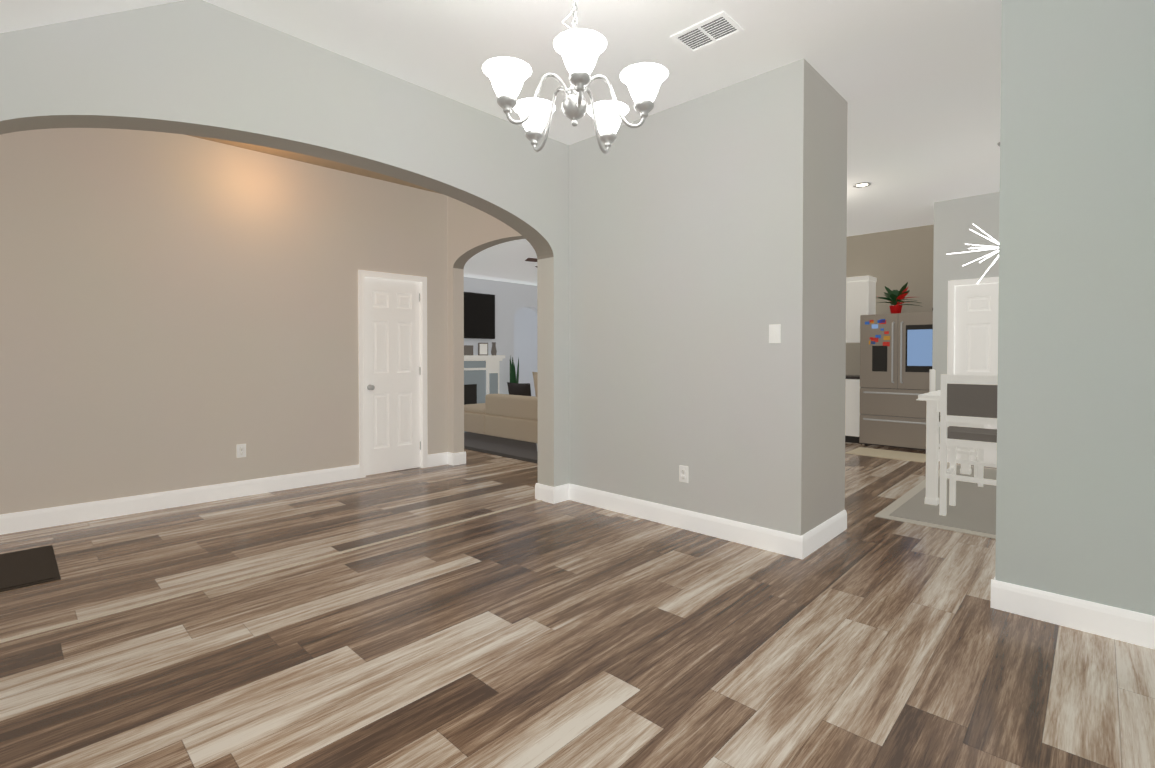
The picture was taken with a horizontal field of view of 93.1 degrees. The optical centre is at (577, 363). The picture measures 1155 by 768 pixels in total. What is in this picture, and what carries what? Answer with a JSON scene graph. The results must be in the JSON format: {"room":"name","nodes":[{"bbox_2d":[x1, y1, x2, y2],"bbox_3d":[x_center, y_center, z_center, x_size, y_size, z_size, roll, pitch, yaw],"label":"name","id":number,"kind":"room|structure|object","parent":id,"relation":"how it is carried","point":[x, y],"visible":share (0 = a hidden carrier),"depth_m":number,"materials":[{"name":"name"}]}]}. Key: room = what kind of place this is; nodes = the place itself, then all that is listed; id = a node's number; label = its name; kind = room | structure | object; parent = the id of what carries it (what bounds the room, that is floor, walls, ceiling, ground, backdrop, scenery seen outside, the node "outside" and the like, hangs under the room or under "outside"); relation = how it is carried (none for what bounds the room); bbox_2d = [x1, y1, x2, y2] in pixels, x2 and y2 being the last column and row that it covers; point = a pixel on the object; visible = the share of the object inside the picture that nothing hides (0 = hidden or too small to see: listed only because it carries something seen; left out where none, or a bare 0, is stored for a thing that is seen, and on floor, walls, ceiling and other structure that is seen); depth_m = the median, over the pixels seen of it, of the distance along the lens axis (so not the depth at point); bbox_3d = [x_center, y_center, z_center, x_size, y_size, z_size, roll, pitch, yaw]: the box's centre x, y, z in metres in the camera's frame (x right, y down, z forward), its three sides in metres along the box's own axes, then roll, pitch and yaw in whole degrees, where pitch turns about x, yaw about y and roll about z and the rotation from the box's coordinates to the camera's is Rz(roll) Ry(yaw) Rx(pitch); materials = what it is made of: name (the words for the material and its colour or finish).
{"room":"empty dining room","nodes":[
{"label":"empty dining room","id":0,"kind":"room"},
{"bbox_2d":[0,128,447,514],"bbox_3d":[-3.292,-0.350,4.525,4.939,3.040,0.140,-1,1,-44],"label":"wall","id":1,"kind":"structure","parent":0,"point":[178,311],"depth_m":4.48,"materials":[{"name":"grey paint"}]},
{"bbox_2d":[0,452,447,534],"bbox_3d":[-3.165,1.102,4.561,4.740,0.135,0.016,-1,1,-44],"label":"baseboard","id":2,"kind":"structure","parent":1,"relation":"attached to","point":[44,518],"depth_m":4.43,"materials":[{"name":"white wood"}]},
{"bbox_2d":[236,444,245,457],"bbox_3d":[-2.938,0.766,4.780,0.072,0.116,0.012,-1,1,-44],"label":"outlet","id":3,"kind":"object","parent":1,"relation":"attached to","point":[240,450],"visible":1,"depth_m":4.78,"materials":[{"name":"white plastic"}]},
{"bbox_2d":[358,270,427,477],"bbox_3d":[-1.963,0.106,5.791,0.750,2.090,0.187,-1,1,-44],"label":"door","id":4,"kind":"structure","parent":1,"relation":"attached to","point":[392,349],"depth_m":5.77,"materials":[{"name":"white wood"}]},
{"bbox_2d":[0,0,568,486],"bbox_3d":[-1.425,-0.324,3.400,0.200,3.020,3.990,1,1,44],"label":"wall","id":5,"kind":"structure","parent":0,"point":[200,68],"depth_m":3.10,"materials":[{"name":"grey paint"}]},
{"bbox_2d":[0,500,541,642],"bbox_3d":[-1.423,1.181,3.474,0.032,0.006,3.230,1,1,44],"label":"trim","id":6,"kind":"structure","parent":5,"relation":"attached to","point":[160,599],"depth_m":2.97,"materials":[{"name":"beige wood"}]},
{"bbox_2d":[535,483,563,499],"bbox_3d":[-0.244,1.098,4.818,0.016,0.135,0.336,1,1,44],"label":"baseboard","id":7,"kind":"structure","parent":5,"relation":"attached to","point":[542,491],"depth_m":4.61,"materials":[{"name":"white wood"}]},
{"bbox_2d":[447,196,524,452],"bbox_3d":[-1.631,-0.378,6.446,4.300,3.040,0.140,1,1,44],"label":"wall","id":8,"kind":"structure","parent":0,"point":[472,231],"depth_m":6.13,"materials":[{"name":"grey paint"}]},
{"bbox_2d":[464,277,536,393],"bbox_3d":[-0.880,-0.197,10.471,0.160,2.560,6.720,1,1,44],"label":"wall","id":9,"kind":"structure","parent":0,"point":[511,299],"depth_m":9.88,"materials":[{"name":"grey paint"}]},
{"bbox_2d":[464,292,494,338],"bbox_3d":[-1.968,-0.808,9.157,0.063,0.780,1.430,1,1,44],"label":"wall-mounted tv","id":10,"kind":"object","parent":9,"relation":"attached to","point":[479,315],"visible":0.33,"depth_m":9.41,"materials":[{"name":"black"}]},
{"bbox_2d":[0,0,1001,285],"bbox_3d":[1.391,-1.456,4.782,11.350,0.836,11.800,1,1,44],"label":"ceiling","id":11,"kind":"structure","parent":0,"point":[916,84],"depth_m":3.28,"materials":[{"name":"beige paint"}]},
{"bbox_2d":[525,258,536,266],"bbox_3d":[-0.193,-1.637,8.362,1.238,0.540,1.295,1,1,44],"label":"room ceiling fan","id":12,"kind":"object","parent":11,"relation":"hanging from","point":[531,259],"visible":0.02,"depth_m":8.06,"materials":[{"name":"black"}]},
{"bbox_2d":[482,0,668,153],"bbox_3d":[-0.017,-1.345,2.104,0.674,0.938,0.681,1,1,44],"label":"dining chandelier","id":13,"kind":"object","parent":11,"relation":"hanging from","point":[579,50],"visible":1,"depth_m":1.99,"materials":[{"name":"white glass"}]},
{"bbox_2d":[670,11,743,53],"bbox_3d":[0.716,-1.825,3.030,0.330,0.008,0.230,1,1,44],"label":"ceiling vent","id":14,"kind":"object","parent":11,"relation":"in","point":[711,30],"visible":1,"depth_m":3.02,"materials":[{"name":"white metal"}]},
{"bbox_2d":[853,182,870,187],"bbox_3d":[2.977,-1.863,5.724,0.167,0.009,0.170,1,1,44],"label":"recessed light","id":15,"kind":"object","parent":11,"relation":"in","point":[862,184],"visible":1,"depth_m":5.71,"materials":[{"name":"silver metal"}]},
{"bbox_2d":[947,142,999,283],"bbox_3d":[3.592,-1.266,4.594,0.789,1.169,0.667,1,1,44],"label":"sputnik chandelier","id":16,"kind":"object","parent":11,"relation":"hanging from","point":[993,247],"visible":0.17,"depth_m":4.66,"materials":[{"name":"silver metal"}]},
{"bbox_2d":[514,307,537,396],"bbox_3d":[-0.562,-0.218,11.921,1.380,2.560,4.140,1,1,44],"label":"wall","id":17,"kind":"structure","parent":0,"point":[525,335],"depth_m":10.46,"materials":[{"name":"grey paint"}]},
{"bbox_2d":[0,442,1154,767],"bbox_3d":[-0.126,1.136,6.816,15.000,0.001,15.000,1,1,44],"label":"floor","id":18,"kind":"structure","parent":0,"point":[562,634],"depth_m":2.32,"materials":[{"name":"brown wood"}]},
{"bbox_2d":[0,545,60,591],"bbox_3d":[-3.351,1.185,3.045,0.770,0.012,0.650,1,1,44],"label":"area rug","id":19,"kind":"object","parent":18,"relation":"on","point":[27,567],"visible":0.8,"depth_m":3.14,"materials":[{"name":"black fabric"}]},
{"bbox_2d":[464,342,504,431],"bbox_3d":[-1.851,0.375,8.980,0.500,1.460,1.770,1,1,44],"label":"fireplace mantel","id":20,"kind":"object","parent":18,"relation":"on","point":[481,375],"visible":0.38,"depth_m":9.40,"materials":[{"name":"white wood"}]},
{"bbox_2d":[464,432,537,463],"bbox_3d":[-0.072,1.109,8.250,3.100,0.012,3.450,1,1,44],"label":"living room rug","id":21,"kind":"object","parent":18,"relation":"on","point":[512,448],"visible":0.07,"depth_m":7.33,"materials":[{"name":"grey fabric"}]},
{"bbox_2d":[464,394,537,450],"bbox_3d":[-0.350,0.770,7.873,2.790,0.678,1.630,1,1,44],"label":"sectional sofa","id":22,"kind":"object","parent":21,"relation":"on","point":[515,417],"visible":0.27,"depth_m":7.34,"materials":[{"name":"fabric"}]},
{"bbox_2d":[507,382,530,395],"bbox_3d":[-0.808,0.442,7.684,0.500,0.340,0.160,1,11,44],"label":"sofa pillow","id":23,"kind":"object","parent":22,"relation":"on","point":[523,389],"visible":0.67,"depth_m":7.58,"materials":[{"name":"brown fabric"}]},
{"bbox_2d":[532,372,537,396],"bbox_3d":[-0.400,0.367,7.329,0.520,0.500,0.180,1,11,44],"label":"sofa pillow","id":24,"kind":"object","parent":22,"relation":"on","point":[535,376],"visible":0.08,"depth_m":7.37,"materials":[{"name":"fabric"}]},
{"bbox_2d":[510,355,518,382],"bbox_3d":[-1.131,0.476,9.725,0.234,1.235,0.240,1,1,44],"label":"potted plant","id":25,"kind":"object","parent":18,"relation":"on","point":[514,378],"visible":0.33,"depth_m":9.67,"materials":[{"name":"green plant"}]},
{"bbox_2d":[569,58,847,535],"bbox_3d":[0.916,-0.337,4.277,1.978,3.020,0.790,1,1,44],"label":"wall block","id":26,"kind":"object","parent":18,"relation":"on","point":[707,239],"visible":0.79,"depth_m":3.74,"materials":[{"name":"grey paint"}]},
{"bbox_2d":[679,465,687,482],"bbox_3d":[0.755,0.789,3.893,0.072,0.116,0.012,1,1,44],"label":"outlet","id":27,"kind":"object","parent":26,"relation":"attached to","point":[683,473],"visible":1,"depth_m":3.89,"materials":[{"name":"white plastic"}]},
{"bbox_2d":[564,484,807,559],"bbox_3d":[0.635,1.110,3.992,1.996,0.135,0.040,1,1,44],"label":"baseboard","id":28,"kind":"structure","parent":26,"relation":"attached to","point":[788,544],"depth_m":3.81,"materials":[{"name":"white wood"}]},
{"bbox_2d":[769,324,780,342],"bbox_3d":[1.232,-0.184,3.422,0.072,0.116,0.015,1,1,44],"label":"light switch","id":29,"kind":"object","parent":26,"relation":"attached to","point":[774,333],"visible":1,"depth_m":3.42,"materials":[{"name":"white plastic"}]},
{"bbox_2d":[808,510,846,554],"bbox_3d":[1.645,1.115,3.617,0.016,0.135,0.770,1,1,44],"label":"baseboard","id":30,"kind":"structure","parent":18,"relation":"on","point":[829,529],"depth_m":3.60,"materials":[{"name":"white wood"}]},
{"bbox_2d":[845,275,876,443],"bbox_3d":[3.875,-0.061,8.005,0.730,2.360,0.633,1,1,44],"label":"tall cabinet","id":31,"kind":"object","parent":18,"relation":"on","point":[860,295],"visible":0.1,"depth_m":7.76,"materials":[{"name":"white wood"}]},
{"bbox_2d":[845,447,925,462],"bbox_3d":[3.878,1.131,6.801,0.860,0.011,0.600,1,1,44],"label":"kitchen mat","id":32,"kind":"object","parent":18,"relation":"on","point":[897,455],"visible":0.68,"depth_m":6.74,"materials":[{"name":"beige fabric"}]},
{"bbox_2d":[859,312,932,449],"bbox_3d":[4.391,0.238,7.348,0.910,1.780,0.821,1,1,44],"label":"refrigerator","id":33,"kind":"object","parent":18,"relation":"on","point":[896,351],"visible":0.77,"depth_m":7.11,"materials":[{"name":"silver metal"}]},
{"bbox_2d":[877,282,919,313],"bbox_3d":[4.302,-0.860,7.318,0.589,0.415,0.552,1,1,44],"label":"potted plant","id":34,"kind":"object","parent":33,"relation":"on","point":[896,297],"visible":0.96,"depth_m":7.30,"materials":[{"name":"red"}]},
{"bbox_2d":[874,463,996,538],"bbox_3d":[4.035,1.165,4.443,2.200,0.012,2.800,1,1,44],"label":"rug","id":35,"kind":"object","parent":18,"relation":"on","point":[972,511],"visible":0.28,"depth_m":4.34,"materials":[{"name":"beige fabric"}]},
{"bbox_2d":[916,390,971,505],"bbox_3d":[3.779,0.705,4.776,1.060,0.898,1.780,1,1,44],"label":"table","id":36,"kind":"object","parent":35,"relation":"on","point":[932,399],"visible":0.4,"depth_m":4.48,"materials":[{"name":"white wood"}]},
{"bbox_2d":[929,369,983,486],"bbox_3d":[3.698,0.607,5.350,0.430,1.078,0.430,1,1,32],"label":"chair","id":37,"kind":"object","parent":35,"relation":"on","point":[977,453],"visible":0.31,"depth_m":5.17,"materials":[{"name":"white wood"}]},
{"bbox_2d":[939,374,997,515],"bbox_3d":[3.068,0.624,4.188,0.430,1.078,0.430,1,1,44],"label":"chair","id":38,"kind":"object","parent":35,"relation":"on","point":[971,399],"visible":0.69,"depth_m":4.10,"materials":[{"name":"white wood"}]},
{"bbox_2d":[846,225,933,374],"bbox_3d":[4.511,-0.390,7.930,1.830,3.020,0.140,1,1,44],"label":"wall","id":39,"kind":"structure","parent":0,"point":[898,260],"depth_m":7.81,"materials":[{"name":"beige paint"}]},
{"bbox_2d":[932,192,999,448],"bbox_3d":[5.942,-0.345,4.814,4.780,3.020,0.140,1,1,44],"label":"wall","id":40,"kind":"structure","parent":0,"point":[955,220],"depth_m":6.25,"materials":[{"name":"white paint"}]},
{"bbox_2d":[947,277,998,462],"bbox_3d":[4.595,0.099,6.016,0.880,2.082,0.107,1,1,44],"label":"door","id":41,"kind":"structure","parent":40,"relation":"attached to","point":[976,329],"depth_m":6.16,"materials":[{"name":"white wood"}]},
{"bbox_2d":[995,0,1154,615],"bbox_3d":[2.428,-0.309,2.389,0.925,3.020,0.140,1,1,44],"label":"wall","id":42,"kind":"structure","parent":0,"point":[1075,496],"depth_m":2.46,"materials":[{"name":"grey paint"}]},
{"bbox_2d":[990,577,1154,648],"bbox_3d":[2.296,1.133,2.427,0.741,0.135,0.016,1,1,44],"label":"baseboard","id":43,"kind":"structure","parent":42,"relation":"attached to","point":[1128,626],"depth_m":2.47,"materials":[{"name":"white wood"}]}
]}

